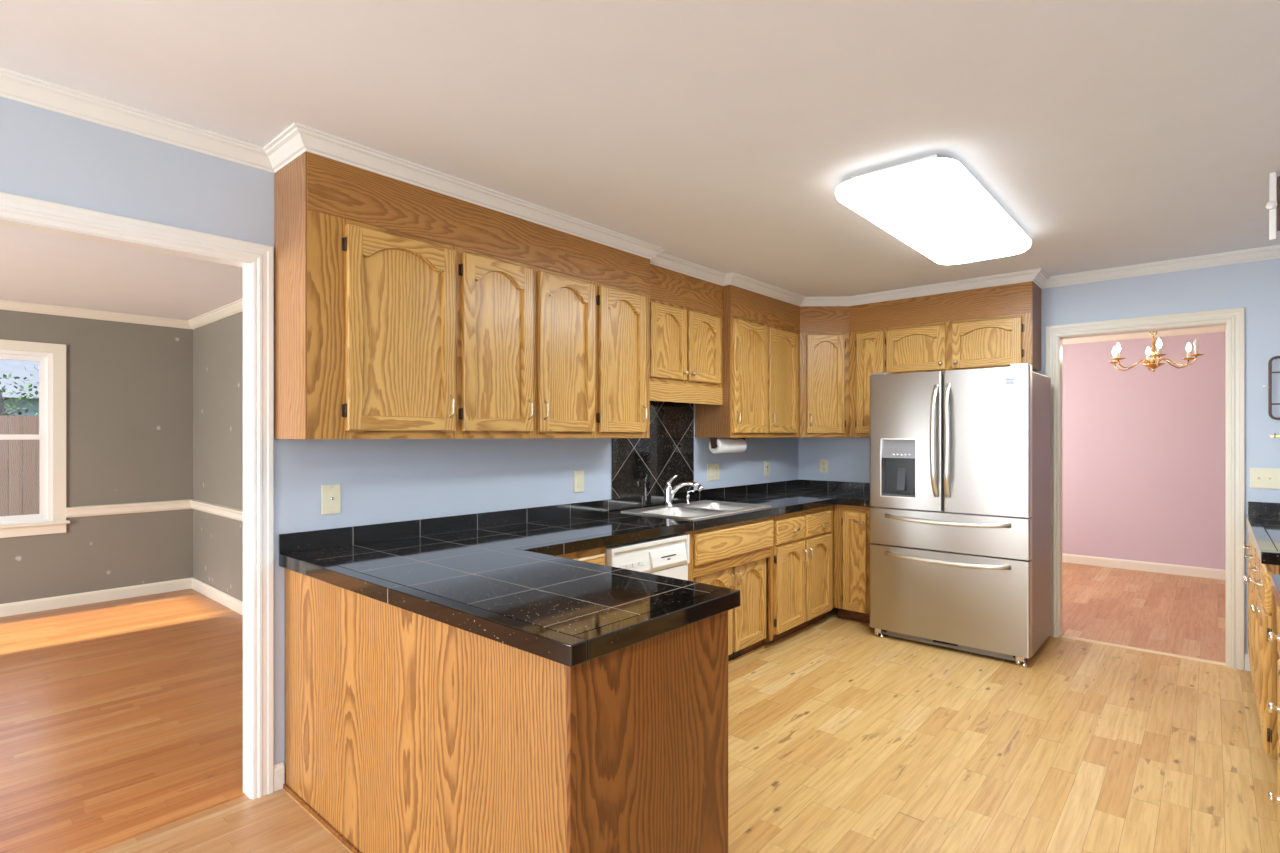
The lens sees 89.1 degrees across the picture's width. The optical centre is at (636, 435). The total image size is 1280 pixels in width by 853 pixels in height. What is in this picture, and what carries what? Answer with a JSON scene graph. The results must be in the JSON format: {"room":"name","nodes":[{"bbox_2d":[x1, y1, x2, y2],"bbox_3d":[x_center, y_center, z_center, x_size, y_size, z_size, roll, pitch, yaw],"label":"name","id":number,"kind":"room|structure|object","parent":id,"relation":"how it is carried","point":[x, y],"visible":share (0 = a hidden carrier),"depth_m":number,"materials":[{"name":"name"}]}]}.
{"room":"kitchen","nodes":[
{"label":"kitchen","id":0,"kind":"room"},
{"bbox_2d":[0,309,192,603],"bbox_3d":[-5.582,0.174,4.178,0.120,2.400,4.800,0,0,42],"label":"wall","id":1,"kind":"structure","parent":0,"point":[129,386],"depth_m":5.46,"materials":[{"name":"paint"}]},
{"bbox_2d":[0,339,69,537],"bbox_3d":[-4.925,0.022,4.871,0.145,1.505,1.010,0,0,42],"label":"window","id":2,"kind":"structure","parent":1,"relation":"in","point":[51,518],"depth_m":5.14,"materials":[{"name":"beige paint"}]},
{"bbox_2d":[0,577,242,616],"bbox_3d":[-4.038,1.326,2.750,4.084,0.096,4.710,0,0,42],"label":"baseboard","id":3,"kind":"structure","parent":1,"relation":"attached to","point":[21,607],"depth_m":5.33,"materials":[{"name":"beige paint"}]},
{"bbox_2d":[0,299,242,328],"bbox_3d":[-4.038,-0.993,2.750,4.084,0.065,4.710,0,0,42],"label":"trim","id":4,"kind":"structure","parent":1,"relation":"attached to","point":[233,308],"depth_m":5.31,"materials":[{"name":"beige paint"}]},
{"bbox_2d":[0,225,242,320],"bbox_3d":[-4.093,-1.076,2.792,4.220,0.100,4.900,0,0,42],"label":"ceiling","id":5,"kind":"structure","parent":0,"point":[36,267],"depth_m":4.21,"materials":[{"name":"paint"}]},
{"bbox_2d":[193,311,242,600],"bbox_3d":[-2.447,0.174,4.547,4.084,2.400,0.090,0,0,42],"label":"wall","id":6,"kind":"structure","parent":0,"point":[217,345],"depth_m":5.41,"materials":[{"name":"paint"}]},
{"bbox_2d":[66,499,242,520],"bbox_3d":[-2.765,0.616,4.188,4.084,0.087,0.870,0,0,42],"label":"trim","id":7,"kind":"structure","parent":6,"relation":"attached to","point":[110,509],"depth_m":5.46,"materials":[{"name":"beige paint"}]},
{"bbox_2d":[0,97,797,782],"bbox_3d":[-1.308,0.147,2.663,0.040,2.455,8.200,0,0,42],"label":"wall","id":8,"kind":"structure","parent":0,"point":[46,155],"depth_m":2.57,"materials":[{"name":"blue paint"}]},
{"bbox_2d":[0,192,273,798],"bbox_3d":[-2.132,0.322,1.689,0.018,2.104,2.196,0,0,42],"label":"door frame","id":9,"kind":"structure","parent":8,"relation":"attached to","point":[13,207],"depth_m":2.47,"materials":[{"name":"white paint"}]},
{"bbox_2d":[274,762,283,791],"bbox_3d":[-1.393,1.326,2.526,0.014,0.096,0.038,0,0,42],"label":"baseboard","id":10,"kind":"structure","parent":8,"relation":"attached to","point":[278,768],"depth_m":2.52,"materials":[{"name":"white paint"}]},
{"bbox_2d":[321,484,340,514],"bbox_3d":[-1.256,0.262,2.677,0.018,0.122,0.077,0,0,42],"label":"outlet","id":11,"kind":"object","parent":8,"relation":"attached to","point":[330,494],"visible":1,"depth_m":2.68,"materials":[{"name":"beige plastic"}]},
{"bbox_2d":[274,151,456,438],"bbox_3d":[-1.069,-0.517,2.640,0.345,1.058,0.625,0,0,42],"label":"upper cabinet","id":12,"kind":"object","parent":8,"relation":"attached to","point":[365,315],"visible":1,"depth_m":2.48,"materials":[{"name":"brown wood"}]},
{"bbox_2d":[307,152,649,294],"bbox_3d":[-0.558,-0.946,3.045,0.019,0.264,1.897,0,0,42],"label":"soffit panel","id":13,"kind":"object","parent":12,"relation":"attached to","point":[335,188],"visible":0.64,"depth_m":2.79,"materials":[{"name":"brown wood"}]},
{"bbox_2d":[457,247,595,438],"bbox_3d":[-0.584,-0.401,3.188,0.345,0.826,0.837,0,0,42],"label":"upper cabinet","id":14,"kind":"object","parent":8,"relation":"attached to","point":[526,334],"visible":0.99,"depth_m":3.04,"materials":[{"name":"brown wood"}]},
{"bbox_2d":[279,479,869,553],"bbox_3d":[0.373,0.421,3.808,0.957,0.076,4.255,0,0,42],"label":"backsplash","id":15,"kind":"structure","parent":8,"relation":"attached to","point":[344,536],"depth_m":3.33,"materials":[{"name":"black stone"}]},
{"bbox_2d":[574,471,583,492],"bbox_3d":[-0.330,0.262,3.730,0.009,0.122,0.077,0,0,42],"label":"wall switch","id":16,"kind":"object","parent":8,"relation":"attached to","point":[578,475],"visible":1,"depth_m":3.72,"materials":[{"name":"beige plastic"}]},
{"bbox_2d":[596,282,649,437],"bbox_3d":[-0.161,-0.401,3.667,0.345,0.826,0.439,0,0,42],"label":"upper cabinet","id":17,"kind":"object","parent":8,"relation":"attached to","point":[622,315],"visible":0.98,"depth_m":3.57,"materials":[{"name":"brown wood"}]},
{"bbox_2d":[0,67,1279,305],"bbox_3d":[0.025,-1.050,1.483,3.520,0.062,8.200,0,0,42],"label":"trim","id":18,"kind":"structure","parent":8,"relation":"attached to","point":[297,139],"depth_m":2.68,"materials":[{"name":"white paint"}]},
{"bbox_2d":[612,401,693,498],"bbox_3d":[0.124,0.029,4.242,0.009,0.708,0.823,0,0,42],"label":"tile panel","id":19,"kind":"object","parent":8,"relation":"attached to","point":[640,466],"visible":0.57,"depth_m":4.26,"materials":[{"name":"black stone"}]},
{"bbox_2d":[650,299,722,404],"bbox_3d":[0.240,-0.512,4.167,0.282,0.604,0.840,0,0,42],"label":"upper cabinet","id":20,"kind":"object","parent":8,"relation":"attached to","point":[686,344],"visible":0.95,"depth_m":4.08,"materials":[{"name":"brown wood"}]},
{"bbox_2d":[650,264,722,315],"bbox_3d":[0.304,-0.946,4.112,0.019,0.264,0.840,0,0,42],"label":"soffit panel","id":21,"kind":"object","parent":20,"relation":"attached to","point":[666,285],"visible":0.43,"depth_m":4.10,"materials":[{"name":"brown wood"}]},
{"bbox_2d":[707,463,718,480],"bbox_3d":[0.561,0.262,4.735,0.009,0.124,0.150,0,0,42],"label":"double switch","id":22,"kind":"object","parent":8,"relation":"attached to","point":[712,468],"visible":1,"depth_m":4.72,"materials":[{"name":"beige plastic"}]},
{"bbox_2d":[695,285,799,437],"bbox_3d":[0.867,-0.533,4.827,0.345,1.091,0.985,0,0,42],"label":"upper cabinet","id":23,"kind":"object","parent":8,"relation":"attached to","point":[761,361],"depth_m":4.62,"materials":[{"name":"brown wood"}]},
{"bbox_2d":[710,438,745,448],"bbox_3d":[0.647,0.050,4.592,0.060,0.074,0.368,0,0,42],"label":"paper towel holder","id":24,"kind":"object","parent":23,"relation":"attached to","point":[713,441],"visible":0.43,"depth_m":4.45,"materials":[{"name":"brown wood"}]},
{"bbox_2d":[709,438,746,453],"bbox_3d":[0.647,0.070,4.592,0.103,0.103,0.330,0,0,42],"label":"paper towel roll","id":25,"kind":"object","parent":24,"relation":"on","point":[730,445],"visible":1,"depth_m":4.54,"materials":[{"name":"white paper"}]},
{"bbox_2d":[764,461,769,475],"bbox_3d":[1.066,0.266,5.306,0.009,0.122,0.077,0,0,42],"label":"wall outlet","id":26,"kind":"object","parent":8,"relation":"attached to","point":[766,463],"visible":1,"depth_m":5.30,"materials":[{"name":"beige plastic"}]},
{"bbox_2d":[800,332,848,436],"bbox_3d":[1.466,-0.401,5.320,0.589,0.826,0.543,0,0,42],"label":"upper cabinet","id":27,"kind":"object","parent":8,"relation":"attached to","point":[824,356],"visible":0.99,"depth_m":5.11,"materials":[{"name":"brown wood"}]},
{"bbox_2d":[800,306,848,332],"bbox_3d":[1.479,-0.946,5.118,0.386,0.264,0.019,0,0,1],"label":"soffit panel","id":28,"kind":"object","parent":27,"relation":"attached to","point":[812,318],"visible":0.64,"depth_m":5.11,"materials":[{"name":"brown wood"}]},
{"bbox_2d":[0,0,1279,296],"bbox_3d":[-0.001,-1.131,1.439,3.700,0.100,8.300,0,0,42],"label":"ceiling","id":29,"kind":"structure","parent":0,"point":[722,136],"depth_m":2.07,"materials":[{"name":"paint"}]},
{"bbox_2d":[835,154,1031,264],"bbox_3d":[1.473,-1.034,3.107,0.490,0.091,1.524,0,0,42],"label":"ceiling light","id":30,"kind":"object","parent":29,"relation":"attached to","point":[932,204],"visible":1,"depth_m":2.85,"materials":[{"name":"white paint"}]},
{"bbox_2d":[1265,172,1279,240],"bbox_3d":[2.733,-0.941,2.550,0.380,0.275,0.036,0,0,42],"label":"rack","id":31,"kind":"object","parent":29,"relation":"hanging from","point":[1272,204],"visible":1,"depth_m":2.65,"materials":[{"name":"white metal"}]},
{"bbox_2d":[0,589,1279,852],"bbox_3d":[-1.571,1.414,2.849,7.920,0.080,8.330,0,0,42],"label":"floor","id":32,"kind":"structure","parent":0,"point":[843,737],"depth_m":2.86,"materials":[{"name":"brown wood"}]},
{"bbox_2d":[283,568,727,852],"bbox_3d":[-0.556,0.942,2.237,1.646,0.865,0.648,0,0,42],"label":"base cabinet","id":33,"kind":"object","parent":32,"relation":"on","point":[406,731],"visible":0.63,"depth_m":1.78,"materials":[{"name":"brown wood"}]},
{"bbox_2d":[557,547,605,564],"bbox_3d":[-0.528,0.942,3.008,0.660,0.865,0.540,0,0,42],"label":"base cabinet","id":34,"kind":"object","parent":32,"relation":"on","point":[598,555],"visible":0.02,"depth_m":2.94,"materials":[{"name":"brown wood"}]},
{"bbox_2d":[606,533,689,579],"bbox_3d":[-0.139,0.945,3.439,0.622,0.849,0.600,0,0,42],"label":"dishwasher","id":35,"kind":"object","parent":32,"relation":"on","point":[668,556],"visible":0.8,"depth_m":3.27,"materials":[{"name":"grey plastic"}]},
{"bbox_2d":[682,516,772,663],"bbox_3d":[0.353,0.942,4.030,0.625,0.865,0.922,0,0,42],"label":"base cabinet","id":36,"kind":"object","parent":32,"relation":"on","point":[738,556],"visible":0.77,"depth_m":3.94,"materials":[{"name":"brown wood"}]},
{"bbox_2d":[728,650,740,660],"bbox_3d":[0.562,1.343,3.937,0.005,0.046,0.260,0,0,42],"label":"vent grille","id":37,"kind":"object","parent":36,"relation":"attached to","point":[734,656],"depth_m":3.98,"materials":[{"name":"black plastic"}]},
{"bbox_2d":[762,505,833,645],"bbox_3d":[0.969,0.942,4.699,0.660,0.865,0.895,0,0,42],"label":"base cabinet","id":38,"kind":"object","parent":32,"relation":"on","point":[803,541],"visible":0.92,"depth_m":4.44,"materials":[{"name":"brown wood"}]},
{"bbox_2d":[279,488,873,666],"bbox_3d":[0.641,0.484,3.571,1.672,0.048,4.255,0,0,42],"label":"countertop","id":39,"kind":"structure","parent":38,"relation":"on","point":[509,585],"depth_m":2.07,"materials":[{"name":"black tile"}]},
{"bbox_2d":[663,475,703,506],"bbox_3d":[0.301,0.351,4.186,0.263,0.202,0.070,0,0,3],"label":"faucet","id":40,"kind":"object","parent":39,"relation":"on","point":[669,492],"visible":1,"depth_m":4.18,"materials":[{"name":"silver metal"}]},
{"bbox_2d":[621,500,771,544],"bbox_3d":[0.390,0.539,4.072,0.545,0.172,0.900,0,0,42],"label":"sink","id":41,"kind":"object","parent":39,"relation":"in","point":[704,508],"visible":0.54,"depth_m":4.11,"materials":[{"name":"metal"}]},
{"bbox_2d":[685,490,694,503],"bbox_3d":[0.352,0.407,4.330,0.063,0.091,0.035,0,0,29],"label":"soap dispenser","id":42,"kind":"object","parent":41,"relation":"on","point":[687,494],"visible":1,"depth_m":4.33,"materials":[{"name":"silver metal"}]},
{"bbox_2d":[834,504,870,623],"bbox_3d":[1.784,0.942,4.955,0.330,0.865,0.660,0,0,42],"label":"base cabinet","id":43,"kind":"object","parent":32,"relation":"on","point":[852,543],"visible":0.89,"depth_m":4.76,"materials":[{"name":"brown wood"}]},
{"bbox_2d":[870,363,1050,667],"bbox_3d":[2.165,0.471,4.379,0.960,1.806,0.757,0,0,42],"label":"fridge","id":44,"kind":"object","parent":32,"relation":"on","point":[960,460],"visible":1,"depth_m":4.10,"materials":[{"name":"metal"}]},
{"bbox_2d":[1060,635,1225,665],"bbox_3d":[3.222,1.371,4.176,0.837,0.007,0.050,0,0,42],"label":"threshold","id":45,"kind":"object","parent":32,"relation":"on","point":[1062,636],"visible":1,"depth_m":4.14,"materials":[{"name":"brown wood"}]},
{"bbox_2d":[1242,533,1256,692],"bbox_3d":[3.531,0.942,3.294,0.661,0.865,0.800,0,0,42],"label":"base cabinet","id":46,"kind":"object","parent":32,"relation":"on","point":[1252,550],"visible":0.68,"depth_m":3.45,"materials":[{"name":"brown wood"}]},
{"bbox_2d":[1248,551,1279,759],"bbox_3d":[3.000,0.942,2.695,0.661,0.865,0.800,0,0,42],"label":"base cabinet","id":47,"kind":"object","parent":32,"relation":"on","point":[1264,609],"visible":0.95,"depth_m":2.61,"materials":[{"name":"brown wood"}]},
{"bbox_2d":[1245,514,1279,564],"bbox_3d":[3.266,0.484,2.980,0.645,0.048,1.638,0,0,42],"label":"countertop","id":48,"kind":"structure","parent":47,"relation":"on","point":[1264,531],"depth_m":3.00,"materials":[{"name":"black stone"}]},
{"bbox_2d":[1267,607,1279,835],"bbox_3d":[2.070,0.942,1.643,0.660,0.865,0.800,0,0,42],"label":"base cabinet","id":49,"kind":"object","parent":32,"relation":"on","point":[1272,637],"visible":1,"depth_m":2.05,"materials":[{"name":"brown wood"}]},
{"bbox_2d":[1271,574,1279,609],"bbox_3d":[2.071,0.484,1.631,0.645,0.048,0.853,0,0,42],"label":"countertop","id":50,"kind":"structure","parent":49,"relation":"on","point":[1275,579],"depth_m":2.04,"materials":[{"name":"black stone"}]},
{"bbox_2d":[798,258,1279,653],"bbox_3d":[2.769,0.147,4.567,3.700,2.455,0.055,0,0,42],"label":"wall","id":51,"kind":"structure","parent":0,"point":[1254,286],"depth_m":3.94,"materials":[{"name":"blue paint"}]},
{"bbox_2d":[820,459,827,472],"bbox_3d":[1.601,0.258,5.557,0.075,0.118,0.009,0,0,42],"label":"wall outlet","id":52,"kind":"object","parent":51,"relation":"attached to","point":[823,462],"visible":1,"depth_m":5.55,"materials":[{"name":"beige plastic"}]},
{"bbox_2d":[849,328,884,436],"bbox_3d":[1.859,-0.401,5.104,0.283,0.826,0.345,0,0,42],"label":"upper cabinet","id":53,"kind":"object","parent":51,"relation":"attached to","point":[866,348],"visible":0.54,"depth_m":5.02,"materials":[{"name":"brown wood"}]},
{"bbox_2d":[885,281,1040,373],"bbox_3d":[2.326,-0.748,4.691,0.970,0.595,0.344,0,0,42],"label":"upper cabinet","id":54,"kind":"object","parent":51,"relation":"attached to","point":[1005,340],"visible":0.96,"depth_m":4.53,"materials":[{"name":"brown wood"}]},
{"bbox_2d":[849,281,1031,331],"bbox_3d":[2.143,-0.946,4.699,1.244,0.264,0.019,0,0,42],"label":"soffit panel","id":55,"kind":"object","parent":54,"relation":"attached to","point":[1010,299],"visible":0.64,"depth_m":4.64,"materials":[{"name":"brown wood"}]},
{"bbox_2d":[1045,307,1244,669],"bbox_3d":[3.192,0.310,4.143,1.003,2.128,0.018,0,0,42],"label":"door frame","id":56,"kind":"structure","parent":51,"relation":"attached to","point":[1234,317],"depth_m":3.85,"materials":[{"name":"beige paint"}]},
{"bbox_2d":[1245,653,1250,670],"bbox_3d":[3.580,1.326,3.802,0.030,0.096,0.014,0,0,42],"label":"baseboard","id":57,"kind":"structure","parent":51,"relation":"attached to","point":[1247,665],"depth_m":3.80,"materials":[{"name":"white paint"}]},
{"bbox_2d":[1248,501,1279,515],"bbox_3d":[3.817,0.422,3.593,0.634,0.075,0.011,0,0,42],"label":"backsplash","id":58,"kind":"structure","parent":51,"relation":"attached to","point":[1254,508],"depth_m":3.75,"materials":[{"name":"black stone"}]},
{"bbox_2d":[1250,468,1279,488],"bbox_3d":[3.646,0.246,3.741,0.165,0.118,0.017,0,0,42],"label":"light switch","id":59,"kind":"object","parent":51,"relation":"attached to","point":[1264,478],"visible":1,"depth_m":3.75,"materials":[{"name":"beige plastic"}]},
{"bbox_2d":[1262,356,1279,419],"bbox_3d":[3.729,-0.273,3.635,0.330,0.365,0.064,0,0,42],"label":"wall rack","id":60,"kind":"object","parent":51,"relation":"attached to","point":[1270,372],"visible":1,"depth_m":3.71,"materials":[{"name":"brown metal"}]},
{"bbox_2d":[1271,433,1279,437],"bbox_3d":[3.712,-0.002,3.672,0.180,0.025,0.032,0,0,42],"label":"hook","id":61,"kind":"object","parent":51,"relation":"attached to","point":[1274,435],"visible":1,"depth_m":3.72,"materials":[{"name":"gold metal"}]},
{"bbox_2d":[1062,332,1225,569],"bbox_3d":[5.226,0.154,6.618,4.700,2.440,0.100,0,0,42],"label":"wall","id":62,"kind":"structure","parent":0,"point":[1144,450],"depth_m":6.59,"materials":[{"name":"paint"}]},
{"bbox_2d":[1062,553,1225,579],"bbox_3d":[4.188,1.326,5.446,4.500,0.096,3.032,0,0,42],"label":"baseboard","id":63,"kind":"structure","parent":62,"relation":"attached to","point":[1202,572],"depth_m":6.58,"materials":[{"name":"beige paint"}]},
{"bbox_2d":[1062,326,1225,344],"bbox_3d":[4.188,-1.030,5.446,4.500,0.072,3.032,0,0,42],"label":"trim","id":64,"kind":"structure","parent":62,"relation":"attached to","point":[1214,329],"depth_m":6.58,"materials":[{"name":"beige paint"}]},
{"bbox_2d":[1062,562,1225,662],"bbox_3d":[4.227,1.414,5.490,4.700,0.080,3.230,0,0,42],"label":"floor","id":65,"kind":"structure","parent":0,"point":[1182,615],"depth_m":5.11,"materials":[{"name":"brown wood"}]},
{"bbox_3d":[4.240,-1.116,5.505,4.700,0.100,3.190,0,0,42],"label":"ceiling","id":66,"kind":"structure","parent":0,"visible":0},
{"bbox_2d":[1107,331,1203,371],"bbox_3d":[4.256,-0.795,5.350,0.636,0.539,0.660,0,0,42],"label":"chandelier","id":67,"kind":"object","parent":66,"relation":"hanging from","point":[1152,363],"visible":0.92,"depth_m":5.34,"materials":[{"name":"gold metal"}]},
{"label":"outside","id":68,"kind":"structure","parent":0,"visible":0},
{"bbox_3d":[-5.847,1.699,8.820,65.000,0.150,55.000,0,0,42],"label":"ground","id":69,"kind":"structure","parent":68,"visible":0},
{"bbox_2d":[0,415,38,515],"bbox_3d":[-9.323,0.674,7.927,0.060,1.900,18.055,0,0,42],"label":"fence","id":70,"kind":"object","parent":69,"relation":"on","point":[19,459],"visible":0.03,"depth_m":8.88,"materials":[{"name":"brown wood"}]},
{"bbox_2d":[0,359,38,415],"bbox_3d":[-17.152,-0.076,14.154,5.800,4.600,18.800,0,0,42],"label":"sky","id":71,"kind":"structure","parent":69,"relation":"on","point":[13,367],"depth_m":14.56,"materials":[{"name":"white"}]},
{"bbox_2d":[0,366,38,415],"bbox_3d":[-10.816,-0.982,9.928,3.890,5.240,3.145,0,0,17],"label":"tree","id":72,"kind":"object","parent":69,"relation":"on","point":[2,410],"visible":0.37,"depth_m":10.24,"materials":[{"name":"green plant"}]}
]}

